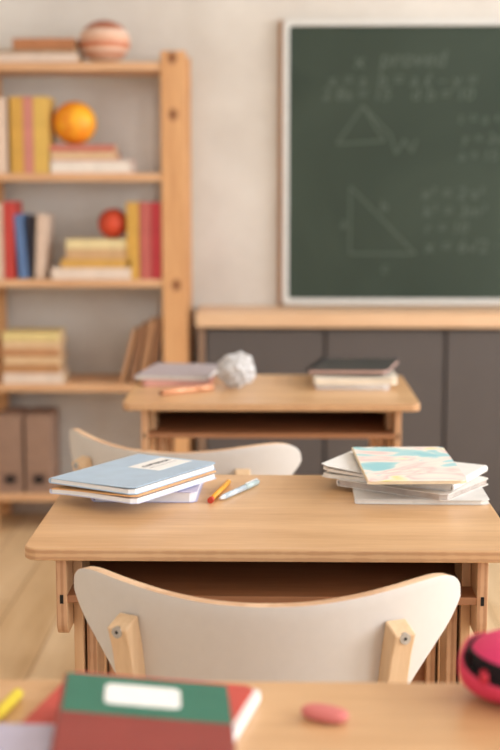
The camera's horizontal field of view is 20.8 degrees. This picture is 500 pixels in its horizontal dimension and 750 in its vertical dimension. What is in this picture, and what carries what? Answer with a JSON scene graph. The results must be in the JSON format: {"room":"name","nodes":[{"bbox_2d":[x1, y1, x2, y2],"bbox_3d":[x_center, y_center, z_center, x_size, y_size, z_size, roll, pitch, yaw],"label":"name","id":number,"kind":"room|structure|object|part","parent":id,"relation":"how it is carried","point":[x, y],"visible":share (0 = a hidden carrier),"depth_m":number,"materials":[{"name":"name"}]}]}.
{"room":"classroom","nodes":[
{"label":"classroom","id":0,"kind":"room"},
{"bbox_2d":[0,0,499,474],"bbox_3d":[0.451,-1.007,5.112,5.500,3.100,0.120,0,8,1],"label":"wall","id":1,"kind":"structure","parent":0,"point":[232,46],"depth_m":5.09,"materials":[{"name":"paint"}]},
{"bbox_2d":[12,501,55,512],"bbox_3d":[-1.200,0.493,5.284,2.000,0.080,0.015,0,8,1],"label":"baseboard","id":2,"kind":"structure","parent":1,"relation":"attached to","point":[17,506],"depth_m":5.27,"materials":[{"name":"paint"}]},
{"bbox_2d":[278,19,499,304],"bbox_3d":[1.312,-0.782,5.049,2.414,1.045,0.034,0,8,1],"label":"chalkboard","id":3,"kind":"object","parent":1,"relation":"attached to","point":[389,129],"visible":1,"depth_m":5.06,"materials":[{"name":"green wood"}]},
{"bbox_2d":[0,513,499,679],"bbox_3d":[0.372,1.127,1.284,5.500,0.080,8.250,0,8,1],"label":"floor","id":4,"kind":"structure","parent":0,"point":[32,647],"depth_m":4.05,"materials":[{"name":"brown wood"}]},
{"bbox_2d":[0,51,192,514],"bbox_3d":[-0.619,-0.297,5.008,0.796,1.722,0.277,0,8,1],"label":"bookcase","id":5,"kind":"object","parent":4,"relation":"on","point":[174,68],"visible":0.55,"depth_m":4.85,"materials":[{"name":"brown wood"}]},
{"bbox_2d":[0,202,4,278],"bbox_3d":[-0.894,-0.488,4.938,0.036,0.270,0.170,0,8,1],"label":"book","id":6,"kind":"object","parent":5,"relation":"on","point":[2,274],"visible":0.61,"depth_m":4.86,"materials":[{"name":"paper"}]},
{"bbox_2d":[0,98,10,172],"bbox_3d":[-0.882,-0.856,4.887,0.052,0.262,0.170,0,8,1],"label":"book","id":7,"kind":"object","parent":5,"relation":"on","point":[5,152],"visible":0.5,"depth_m":4.81,"materials":[{"name":"beige paper"}]},
{"bbox_2d":[3,201,21,278],"bbox_3d":[-0.857,-0.491,4.937,0.036,0.275,0.180,0,8,1],"label":"book","id":8,"kind":"object","parent":5,"relation":"on","point":[10,208],"visible":0.83,"depth_m":4.85,"materials":[{"name":"red paper"}]},
{"bbox_2d":[0,407,30,492],"bbox_3d":[-0.874,0.277,5.063,0.092,0.288,0.201,0,8,1],"label":"magazine file","id":9,"kind":"object","parent":5,"relation":"on","point":[12,419],"visible":0.95,"depth_m":4.97,"materials":[{"name":"cardboard"}]},
{"bbox_2d":[9,97,23,172],"bbox_3d":[-0.821,-0.858,4.885,0.046,0.266,0.170,0,8,1],"label":"book","id":10,"kind":"object","parent":5,"relation":"on","point":[15,103],"visible":0.58,"depth_m":4.80,"materials":[{"name":"paper"}]},
{"bbox_2d":[14,213,29,278],"bbox_3d":[-0.816,-0.469,4.939,0.048,0.230,0.160,0,8,1],"label":"book","id":11,"kind":"object","parent":5,"relation":"on","point":[20,220],"visible":0.88,"depth_m":4.87,"materials":[{"name":"blue paper"}]},
{"bbox_2d":[23,97,33,172],"bbox_3d":[-0.780,-0.858,4.885,0.034,0.266,0.170,0,8,1],"label":"book","id":12,"kind":"object","parent":5,"relation":"on","point":[27,101],"visible":0.62,"depth_m":4.80,"materials":[{"name":"pink paper"}]},
{"bbox_3d":[-0.617,0.430,5.108,0.613,0.029,0.268,0,8,1],"label":"shelf","id":13,"kind":"part","parent":5,"relation":"part of","materials":[{"name":"brown wood"}]},
{"bbox_2d":[28,215,36,278],"bbox_3d":[-0.782,-0.467,4.939,0.010,0.225,0.160,-1,8,1],"label":"book","id":14,"kind":"object","parent":5,"relation":"on","point":[32,219],"visible":0.65,"depth_m":4.87,"materials":[{"name":"black paper"}]},
{"bbox_2d":[3,367,69,383],"bbox_3d":[-0.782,0.001,5.003,0.218,0.038,0.170,0,8,1],"label":"book","id":15,"kind":"object","parent":5,"relation":"on","point":[8,378],"visible":0.85,"depth_m":4.92,"materials":[{"name":"beige paper"}]},
{"bbox_2d":[2,360,66,372],"bbox_3d":[-0.789,-0.034,4.999,0.207,0.032,0.170,0,8,1],"label":"book","id":16,"kind":"object","parent":15,"relation":"on","point":[6,368],"visible":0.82,"depth_m":4.92,"materials":[{"name":"orange paper"}]},
{"bbox_2d":[3,351,66,363],"bbox_3d":[-0.787,-0.064,4.995,0.205,0.028,0.170,0,8,1],"label":"book","id":17,"kind":"object","parent":16,"relation":"on","point":[7,359],"visible":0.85,"depth_m":4.91,"materials":[{"name":"beige paper"}]},
{"bbox_2d":[2,344,65,355],"bbox_3d":[-0.789,-0.093,4.991,0.207,0.029,0.170,0,8,1],"label":"book","id":18,"kind":"object","parent":17,"relation":"on","point":[5,351],"visible":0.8,"depth_m":4.91,"materials":[{"name":"brown paper"}]},
{"bbox_2d":[2,337,65,347],"bbox_3d":[-0.787,-0.120,4.987,0.205,0.025,0.170,0,8,1],"label":"book","id":19,"kind":"object","parent":18,"relation":"on","point":[7,344],"visible":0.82,"depth_m":4.91,"materials":[{"name":"beige paper"}]},
{"bbox_2d":[2,328,65,340],"bbox_3d":[-0.787,-0.149,4.983,0.207,0.032,0.170,0,8,1],"label":"book","id":20,"kind":"object","parent":19,"relation":"on","point":[11,334],"visible":1,"depth_m":4.90,"materials":[{"name":"paper"}]},
{"bbox_2d":[25,407,59,493],"bbox_3d":[-0.770,0.277,5.061,0.092,0.288,0.201,0,8,1],"label":"magazine file","id":21,"kind":"object","parent":5,"relation":"on","point":[42,448],"visible":0.94,"depth_m":4.97,"materials":[{"name":"brown cardboard"}]},
{"bbox_2d":[0,53,84,61],"bbox_3d":[-0.759,-1.121,4.848,0.320,0.030,0.180,0,8,1],"label":"book","id":22,"kind":"object","parent":5,"relation":"on","point":[4,57],"visible":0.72,"depth_m":4.76,"materials":[{"name":"white paper"}]},
{"bbox_2d":[0,50,83,56],"bbox_3d":[-0.758,-1.142,4.845,0.315,0.011,0.180,0,8,1],"label":"book","id":23,"kind":"object","parent":22,"relation":"on","point":[1,51],"visible":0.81,"depth_m":4.76,"materials":[{"name":"paper"}]},
{"bbox_2d":[12,38,79,50],"bbox_3d":[-0.720,-1.167,4.841,0.218,0.040,0.160,0,8,1],"label":"book","id":24,"kind":"object","parent":23,"relation":"on","point":[18,43],"visible":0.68,"depth_m":4.76,"materials":[{"name":"orange paper"}]},
{"bbox_2d":[33,97,55,172],"bbox_3d":[-0.736,-0.857,4.884,0.052,0.266,0.170,0,8,1],"label":"book","id":25,"kind":"object","parent":5,"relation":"on","point":[44,135],"visible":0.77,"depth_m":4.81,"materials":[{"name":"yellow paper"}]},
{"bbox_2d":[35,213,53,278],"bbox_3d":[-0.745,-0.469,4.938,0.048,0.230,0.150,0,8,1],"label":"book","id":26,"kind":"object","parent":5,"relation":"on","point":[44,229],"visible":0.91,"depth_m":4.87,"materials":[{"name":"beige paper"}]},
{"bbox_3d":[-0.617,0.028,5.052,0.613,0.029,0.268,0,8,1],"label":"shelf","id":27,"kind":"part","parent":5,"relation":"part of","materials":[{"name":"brown wood"}]},
{"bbox_3d":[-0.617,-1.098,4.897,0.613,0.029,0.268,0,8,1],"label":"shelf","id":28,"kind":"part","parent":5,"relation":"part of","materials":[{"name":"brown wood"}]},
{"bbox_3d":[-0.617,-0.718,4.949,0.613,0.029,0.268,0,8,1],"label":"shelf","id":29,"kind":"part","parent":5,"relation":"part of","materials":[{"name":"brown wood"}]},
{"bbox_3d":[-0.617,-0.346,5.001,0.613,0.029,0.268,0,8,1],"label":"shelf","id":30,"kind":"part","parent":5,"relation":"part of","materials":[{"name":"brown wood"}]},
{"bbox_2d":[51,265,130,278],"bbox_3d":[-0.566,-0.373,4.947,0.285,0.040,0.180,0,8,1],"label":"book","id":31,"kind":"object","parent":5,"relation":"on","point":[57,272],"visible":0.7,"depth_m":4.86,"materials":[{"name":"white paper"}]},
{"bbox_2d":[61,258,129,267],"bbox_3d":[-0.549,-0.409,4.942,0.250,0.030,0.170,0,8,1],"label":"book","id":32,"kind":"object","parent":31,"relation":"on","point":[65,263],"visible":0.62,"depth_m":4.86,"materials":[{"name":"paper"}]},
{"bbox_2d":[66,249,126,258],"bbox_3d":[-0.539,-0.442,4.937,0.232,0.036,0.160,0,8,1],"label":"book","id":33,"kind":"object","parent":32,"relation":"on","point":[70,253],"visible":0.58,"depth_m":4.86,"materials":[{"name":"paper"}]},
{"bbox_2d":[66,238,126,248],"bbox_3d":[-0.539,-0.477,4.933,0.232,0.034,0.160,0,8,1],"label":"book","id":34,"kind":"object","parent":33,"relation":"on","point":[71,243],"visible":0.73,"depth_m":4.85,"materials":[{"name":"yellow paper"}]},
{"bbox_2d":[98,208,126,238],"bbox_3d":[-0.492,-0.545,4.902,0.108,0.108,0.108,0,8,1],"label":"model","id":35,"kind":"object","parent":34,"relation":"on","point":[112,222],"visible":0.98,"depth_m":4.86},
{"bbox_2d":[49,160,134,172],"bbox_3d":[-0.565,-0.748,4.896,0.285,0.046,0.170,0,8,1],"label":"book","id":36,"kind":"object","parent":5,"relation":"on","point":[57,166],"visible":0.84,"depth_m":4.82,"materials":[{"name":"white paper"}]},
{"bbox_2d":[50,151,119,159],"bbox_3d":[-0.591,-0.786,4.891,0.230,0.030,0.160,0,8,1],"label":"book","id":37,"kind":"object","parent":36,"relation":"on","point":[55,155],"visible":0.91,"depth_m":4.82,"materials":[{"name":"beige paper"}]},
{"bbox_2d":[50,145,118,151],"bbox_3d":[-0.593,-0.812,4.887,0.228,0.022,0.150,0,8,1],"label":"book","id":38,"kind":"object","parent":37,"relation":"on","point":[52,147],"visible":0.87,"depth_m":4.81,"materials":[{"name":"paper"}]},
{"bbox_2d":[53,101,95,144],"bbox_3d":[-0.626,-0.899,4.866,0.154,0.154,0.154,0,8,1],"label":"model","id":39,"kind":"object","parent":38,"relation":"on","point":[74,123],"visible":0.97,"depth_m":4.81},
{"bbox_2d":[79,20,129,61],"bbox_3d":[-0.516,-1.180,4.835,0.180,0.151,0.180,0,8,1],"label":"model","id":40,"kind":"object","parent":5,"relation":"on","point":[103,40],"visible":0.86,"depth_m":4.77},
{"bbox_2d":[120,326,139,382],"bbox_3d":[-0.437,-0.076,4.986,0.064,0.192,0.160,0,8,1],"label":"book","id":41,"kind":"object","parent":5,"relation":"on","point":[135,332],"visible":0.98,"depth_m":4.92,"materials":[{"name":"brown paper"}]},
{"bbox_2d":[126,202,139,278],"bbox_3d":[-0.415,-0.489,4.928,0.044,0.273,0.170,0,8,1],"label":"book","id":42,"kind":"object","parent":5,"relation":"on","point":[132,208],"visible":0.79,"depth_m":4.84,"materials":[{"name":"paper"}]},
{"bbox_2d":[129,321,148,382],"bbox_3d":[-0.404,-0.085,4.984,0.062,0.211,0.160,0,8,1],"label":"book","id":43,"kind":"object","parent":5,"relation":"on","point":[141,342],"visible":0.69,"depth_m":4.91,"materials":[{"name":"brown paper"}]},
{"bbox_2d":[139,202,151,278],"bbox_3d":[-0.370,-0.488,4.928,0.040,0.273,0.170,0,8,1],"label":"book","id":44,"kind":"object","parent":5,"relation":"on","point":[145,207],"visible":0.81,"depth_m":4.84,"materials":[{"name":"red paper"}]},
{"bbox_2d":[141,316,157,370],"bbox_3d":[-0.370,-0.094,4.982,0.059,0.228,0.160,0,8,1],"label":"book","id":45,"kind":"object","parent":5,"relation":"on","point":[146,362],"visible":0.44,"depth_m":4.91,"materials":[{"name":"brown paper"}]},
{"bbox_2d":[151,202,161,278],"bbox_3d":[-0.333,-0.488,4.927,0.030,0.273,0.170,0,8,1],"label":"book","id":46,"kind":"object","parent":5,"relation":"on","point":[156,207],"visible":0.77,"depth_m":4.85,"materials":[{"name":"red paper"}]},
{"bbox_2d":[150,315,162,365],"bbox_3d":[-0.342,-0.097,4.981,0.048,0.232,0.160,0,8,1],"label":"book","id":47,"kind":"object","parent":5,"relation":"on","point":[159,321],"visible":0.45,"depth_m":4.91,"materials":[{"name":"brown paper"}]},
{"bbox_2d":[69,428,301,474],"bbox_3d":[-0.119,0.480,2.947,0.528,0.746,0.431,3,8,21],"label":"chair","id":48,"kind":"object","parent":4,"relation":"on","point":[87,450],"visible":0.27,"depth_m":2.72,"materials":[{"name":"laminate"}]},
{"bbox_3d":[-0.334,0.515,2.863,0.044,0.700,0.107,6,10,39],"label":"leg","id":49,"kind":"part","parent":48,"relation":"part of","materials":[{"name":"brown wood"}]},
{"bbox_3d":[-0.019,0.532,2.743,0.044,0.700,0.107,0,8,3],"label":"leg","id":50,"kind":"part","parent":48,"relation":"part of","materials":[{"name":"brown wood"}]},
{"bbox_2d":[199,327,205,450],"bbox_3d":[-0.172,0.181,5.088,0.022,0.753,0.267,0,8,1],"label":"end panel","id":51,"kind":"object","parent":4,"relation":"on","point":[202,343],"visible":0.2,"depth_m":4.92,"materials":[{"name":"brown wood"}]},
{"bbox_2d":[0,680,499,749],"bbox_3d":[0.026,0.720,1.202,0.700,0.750,0.500,0,8,1],"label":"school desk","id":52,"kind":"object","parent":4,"relation":"on","point":[381,715],"visible":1,"depth_m":1.30,"materials":[{"name":"brown wood"}]},
{"bbox_2d":[0,688,23,720],"bbox_3d":[-0.244,0.326,1.266,0.012,0.010,0.162,1,8,10],"label":"pencil","id":53,"kind":"object","parent":52,"relation":"on","point":[15,696],"visible":1,"depth_m":1.32,"materials":[{"name":"yellow paint"}]},
{"bbox_2d":[21,671,259,741],"bbox_3d":[-0.113,0.328,1.253,0.200,0.012,0.245,2,8,13],"label":"notebook","id":54,"kind":"object","parent":52,"relation":"on","point":[243,699],"visible":0.2,"depth_m":1.30,"materials":[{"name":"paper"}]},
{"bbox_2d":[0,723,54,749],"bbox_3d":[-0.235,0.334,1.099,0.176,0.014,0.240,0,8,3],"label":"notebook","id":55,"kind":"object","parent":54,"relation":"on","point":[13,736],"visible":0.54,"depth_m":1.19,"materials":[{"name":"paper"}]},
{"bbox_2d":[50,672,235,749],"bbox_3d":[-0.091,0.311,1.186,0.155,0.026,0.235,-1,8,-4],"label":"notebook","id":56,"kind":"object","parent":54,"relation":"on","point":[95,712],"visible":1,"depth_m":1.21,"materials":[{"name":"paper"}]},
{"bbox_2d":[301,703,347,723],"bbox_3d":[0.071,0.322,1.295,0.047,0.012,0.025,4,9,28],"label":"eraser","id":57,"kind":"object","parent":52,"relation":"on","point":[319,712],"visible":1,"depth_m":1.29,"materials":[{"name":"pink rubber"}]},
{"bbox_2d":[458,629,499,703],"bbox_3d":[0.298,0.289,1.337,0.184,0.070,0.106,2,8,15],"label":"pencil case","id":58,"kind":"object","parent":52,"relation":"on","point":[479,656],"visible":1,"depth_m":1.32,"materials":[{"name":"fabric"}]},
{"bbox_3d":[0.225,0.290,1.310,0.009,0.012,0.015,1,8,6],"label":"zip pull","id":59,"kind":"part","parent":58,"relation":"part of","materials":[{"name":"red plastic"}]},
{"bbox_3d":[0.300,0.275,1.334,0.165,0.043,0.096,2,8,15],"label":"lid","id":60,"kind":"part","parent":58,"relation":"part of","materials":[{"name":"pink fabric"}]},
{"bbox_2d":[25,475,499,682],"bbox_3d":[0.035,0.581,2.203,0.700,0.750,0.500,0,8,1],"label":"school desk","id":61,"kind":"object","parent":4,"relation":"on","point":[282,538],"visible":0.54,"depth_m":2.03,"materials":[{"name":"brown wood"}]},
{"bbox_3d":[-0.265,0.286,2.167,0.016,0.120,0.442,0,8,1],"label":"panel","id":62,"kind":"part","parent":61,"relation":"part of","materials":[{"name":"brown wood"}]},
{"bbox_3d":[-0.252,0.588,2.083,0.014,0.680,0.080,0,8,1],"label":"leg","id":63,"kind":"part","parent":61,"relation":"part of","materials":[{"name":"brown wood"}]},
{"bbox_3d":[-0.234,0.604,2.097,0.015,0.594,0.080,0,8,1],"label":"leg","id":64,"kind":"part","parent":61,"relation":"part of","materials":[{"name":"brown wood"}]},
{"bbox_3d":[-0.247,0.553,2.336,0.014,0.680,0.080,0,8,1],"label":"leg","id":65,"kind":"part","parent":61,"relation":"part of","materials":[{"name":"brown wood"}]},
{"bbox_3d":[-0.229,0.569,2.350,0.015,0.594,0.080,0,8,1],"label":"leg","id":66,"kind":"part","parent":61,"relation":"part of","materials":[{"name":"brown wood"}]},
{"bbox_2d":[91,483,202,502],"bbox_3d":[-0.167,0.182,2.284,0.171,0.018,0.200,0,8,2],"label":"notebook","id":67,"kind":"object","parent":61,"relation":"on","point":[191,494],"visible":0.17,"depth_m":2.19,"materials":[{"name":"paper"}]},
{"bbox_2d":[49,470,215,503],"bbox_3d":[-0.186,0.174,2.227,0.171,0.016,0.232,5,9,32],"label":"notebook","id":68,"kind":"object","parent":67,"relation":"on","point":[192,481],"visible":0.33,"depth_m":2.15,"materials":[{"name":"paper"}]},
{"bbox_2d":[48,454,215,494],"bbox_3d":[-0.188,0.159,2.234,0.169,0.012,0.236,5,9,32],"label":"notebook","id":69,"kind":"object","parent":68,"relation":"on","point":[135,474],"visible":1,"depth_m":2.20,"materials":[{"name":"paper"}]},
{"bbox_2d":[207,479,230,503],"bbox_3d":[-0.048,0.190,2.257,0.010,0.010,0.158,2,8,11],"label":"pencil","id":70,"kind":"object","parent":61,"relation":"on","point":[227,482],"visible":1,"depth_m":2.23,"materials":[{"name":"orange paint"}]},
{"bbox_2d":[219,478,259,499],"bbox_3d":[-0.017,0.189,2.255,0.010,0.012,0.142,4,9,26],"label":"ballpoint pen","id":71,"kind":"object","parent":61,"relation":"on","point":[254,482],"visible":1,"depth_m":2.25,"materials":[{"name":"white plastic"}]},
{"bbox_2d":[67,561,476,604],"bbox_3d":[0.035,0.293,2.153,0.596,0.011,0.420,0,8,1],"label":"shelf","id":72,"kind":"object","parent":61,"relation":"attached to","point":[245,582],"depth_m":2.04,"materials":[{"name":"brown wood"}]},
{"bbox_2d":[352,488,488,504],"bbox_3d":[0.279,0.187,2.288,0.215,0.008,0.235,0,8,2],"label":"notebook","id":73,"kind":"object","parent":61,"relation":"on","point":[476,497],"visible":0.27,"depth_m":2.18,"materials":[{"name":"white paper"}]},
{"bbox_2d":[336,476,487,500],"bbox_3d":[0.274,0.178,2.278,0.204,0.011,0.160,6,10,35],"label":"notebook","id":74,"kind":"object","parent":73,"relation":"on","point":[478,482],"visible":0.48,"depth_m":2.21,"materials":[{"name":"white paper"}]},
{"bbox_2d":[321,451,487,490],"bbox_3d":[0.261,0.158,2.304,0.237,0.022,0.170,4,9,28],"label":"notebook","id":75,"kind":"object","parent":74,"relation":"on","point":[345,466],"visible":0.3,"depth_m":2.27,"materials":[{"name":"white paper"}]},
{"bbox_2d":[352,447,466,483],"bbox_3d":[0.262,0.149,2.271,0.160,0.015,0.236,0,8,-2],"label":"notebook","id":76,"kind":"object","parent":75,"relation":"on","point":[378,465],"visible":1,"depth_m":2.25,"materials":[{"name":"multicoloured paper"}]},
{"bbox_3d":[0.304,0.571,2.340,0.015,0.594,0.080,0,8,1],"label":"leg","id":77,"kind":"part","parent":61,"relation":"part of","materials":[{"name":"brown wood"}]},
{"bbox_3d":[0.322,0.554,2.325,0.014,0.680,0.080,0,8,1],"label":"leg","id":78,"kind":"part","parent":61,"relation":"part of","materials":[{"name":"brown wood"}]},
{"bbox_3d":[0.300,0.605,2.087,0.015,0.594,0.080,0,8,1],"label":"leg","id":79,"kind":"part","parent":61,"relation":"part of","materials":[{"name":"brown wood"}]},
{"bbox_3d":[0.317,0.589,2.072,0.014,0.680,0.080,0,8,1],"label":"leg","id":80,"kind":"part","parent":61,"relation":"part of","materials":[{"name":"brown wood"}]},
{"bbox_3d":[0.335,0.288,2.156,0.016,0.120,0.442,0,8,1],"label":"panel","id":81,"kind":"part","parent":61,"relation":"part of","materials":[{"name":"brown wood"}]},
{"bbox_2d":[205,327,324,474],"bbox_3d":[0.057,0.182,5.080,0.432,0.753,0.265,0,8,1],"label":"base cabinet","id":82,"kind":"object","parent":4,"relation":"on","point":[273,351],"visible":0.3,"depth_m":4.91,"materials":[{"name":"grey wood"}]},
{"bbox_2d":[74,566,459,682],"bbox_3d":[0.025,0.616,1.967,0.528,0.746,0.431,1,8,4],"label":"chair","id":83,"kind":"object","parent":4,"relation":"on","point":[386,634],"visible":0.7,"depth_m":1.74,"materials":[{"name":"laminate"}]},
{"bbox_3d":[-0.154,0.659,1.825,0.044,0.700,0.107,3,8,22],"label":"leg","id":84,"kind":"part","parent":83,"relation":"part of","materials":[{"name":"brown wood"}]},
{"bbox_3d":[0.183,0.662,1.802,0.044,0.700,0.107,-2,8,-14],"label":"leg","id":85,"kind":"part","parent":83,"relation":"part of","materials":[{"name":"brown wood"}]},
{"bbox_2d":[123,374,419,451],"bbox_3d":[0.054,0.404,3.484,0.700,0.750,0.500,0,8,1],"label":"school desk","id":86,"kind":"object","parent":4,"relation":"on","point":[269,406],"visible":0.43,"depth_m":3.29,"materials":[{"name":"brown wood"}]},
{"bbox_3d":[-0.246,0.109,3.448,0.016,0.120,0.442,0,8,1],"label":"panel","id":87,"kind":"part","parent":86,"relation":"part of","materials":[{"name":"brown wood"}]},
{"bbox_3d":[-0.233,0.411,3.364,0.014,0.680,0.080,0,8,1],"label":"leg","id":88,"kind":"part","parent":86,"relation":"part of","materials":[{"name":"brown wood"}]},
{"bbox_3d":[-0.215,0.427,3.378,0.015,0.594,0.080,0,8,1],"label":"leg","id":89,"kind":"part","parent":86,"relation":"part of","materials":[{"name":"brown wood"}]},
{"bbox_3d":[-0.210,0.392,3.631,0.015,0.594,0.080,0,8,1],"label":"leg","id":90,"kind":"part","parent":86,"relation":"part of","materials":[{"name":"brown wood"}]},
{"bbox_2d":[143,376,213,385],"bbox_3d":[-0.185,0.005,3.574,0.174,0.016,0.235,0,8,0],"label":"notebook","id":91,"kind":"object","parent":86,"relation":"on","point":[145,382],"visible":0.3,"depth_m":3.46,"materials":[{"name":"pink paper"}]},
{"bbox_2d":[134,363,217,380],"bbox_3d":[-0.183,-0.009,3.572,0.189,0.011,0.245,1,8,9],"label":"notebook","id":92,"kind":"object","parent":91,"relation":"on","point":[158,371],"visible":0.95,"depth_m":3.51,"materials":[{"name":"white paper"}]},
{"bbox_2d":[159,384,214,394],"bbox_3d":[-0.155,0.036,3.354,0.161,0.014,0.014,-6,10,-39],"label":"marker","id":93,"kind":"object","parent":86,"relation":"on","point":[210,386],"visible":1,"depth_m":3.35,"materials":[{"name":"orange plastic"}]},
{"bbox_2d":[216,351,255,387],"bbox_3d":[-0.034,-0.014,3.431,0.102,0.092,0.091,-4,9,-27],"label":"paper ball","id":94,"kind":"object","parent":86,"relation":"on","point":[234,370],"visible":1,"depth_m":3.40,"materials":[{"name":"white paper"}]},
{"bbox_2d":[148,411,394,438],"bbox_3d":[0.054,0.116,3.434,0.596,0.011,0.420,0,8,1],"label":"shelf","id":95,"kind":"object","parent":86,"relation":"attached to","point":[168,424],"depth_m":3.34,"materials":[{"name":"brown wood"}]},
{"bbox_2d":[316,385,389,389],"bbox_3d":[0.265,0.013,3.526,0.185,0.012,0.240,1,8,4],"label":"notebook","id":96,"kind":"object","parent":86,"relation":"on","point":[377,387],"visible":0.34,"depth_m":3.41,"materials":[{"name":"white paper"}]},
{"bbox_2d":[311,370,397,384],"bbox_3d":[0.265,-0.002,3.518,0.210,0.019,0.240,0,8,0],"label":"notebook","id":97,"kind":"object","parent":96,"relation":"on","point":[319,379],"visible":0.62,"depth_m":3.40,"materials":[{"name":"beige paper"}]},
{"bbox_2d":[306,357,398,373],"bbox_3d":[0.270,-0.026,3.562,0.213,0.020,0.245,0,8,13],"label":"notebook","id":98,"kind":"object","parent":97,"relation":"on","point":[326,365],"visible":1,"depth_m":3.52,"materials":[{"name":"black paper"}]},
{"bbox_3d":[0.324,0.393,3.620,0.015,0.594,0.080,0,8,1],"label":"leg","id":99,"kind":"part","parent":86,"relation":"part of","materials":[{"name":"brown wood"}]},
{"bbox_3d":[0.319,0.428,3.368,0.015,0.594,0.080,0,8,1],"label":"leg","id":100,"kind":"part","parent":86,"relation":"part of","materials":[{"name":"brown wood"}]},
{"bbox_3d":[0.336,0.412,3.353,0.014,0.680,0.080,0,8,1],"label":"leg","id":101,"kind":"part","parent":86,"relation":"part of","materials":[{"name":"brown wood"}]},
{"bbox_3d":[0.354,0.111,3.436,0.016,0.120,0.442,0,8,1],"label":"panel","id":102,"kind":"part","parent":86,"relation":"part of","materials":[{"name":"brown wood"}]},
{"bbox_2d":[324,328,444,471],"bbox_3d":[0.489,0.183,5.072,0.432,0.753,0.265,0,8,1],"label":"base cabinet","id":103,"kind":"object","parent":4,"relation":"on","point":[420,352],"visible":0.35,"depth_m":4.91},
{"bbox_2d":[443,328,499,517],"bbox_3d":[0.921,0.184,5.064,0.432,0.753,0.265,0,8,1],"label":"base cabinet","id":104,"kind":"object","parent":4,"relation":"on","point":[471,409],"visible":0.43,"depth_m":4.92,"materials":[{"name":"grey wood"}]},
{"bbox_2d":[196,305,499,327],"bbox_3d":[0.475,-0.215,5.007,1.335,0.054,0.295,0,8,1],"label":"countertop","id":105,"kind":"structure","parent":104,"relation":"on","point":[206,315],"depth_m":4.87,"materials":[{"name":"brown wood"}]}
]}

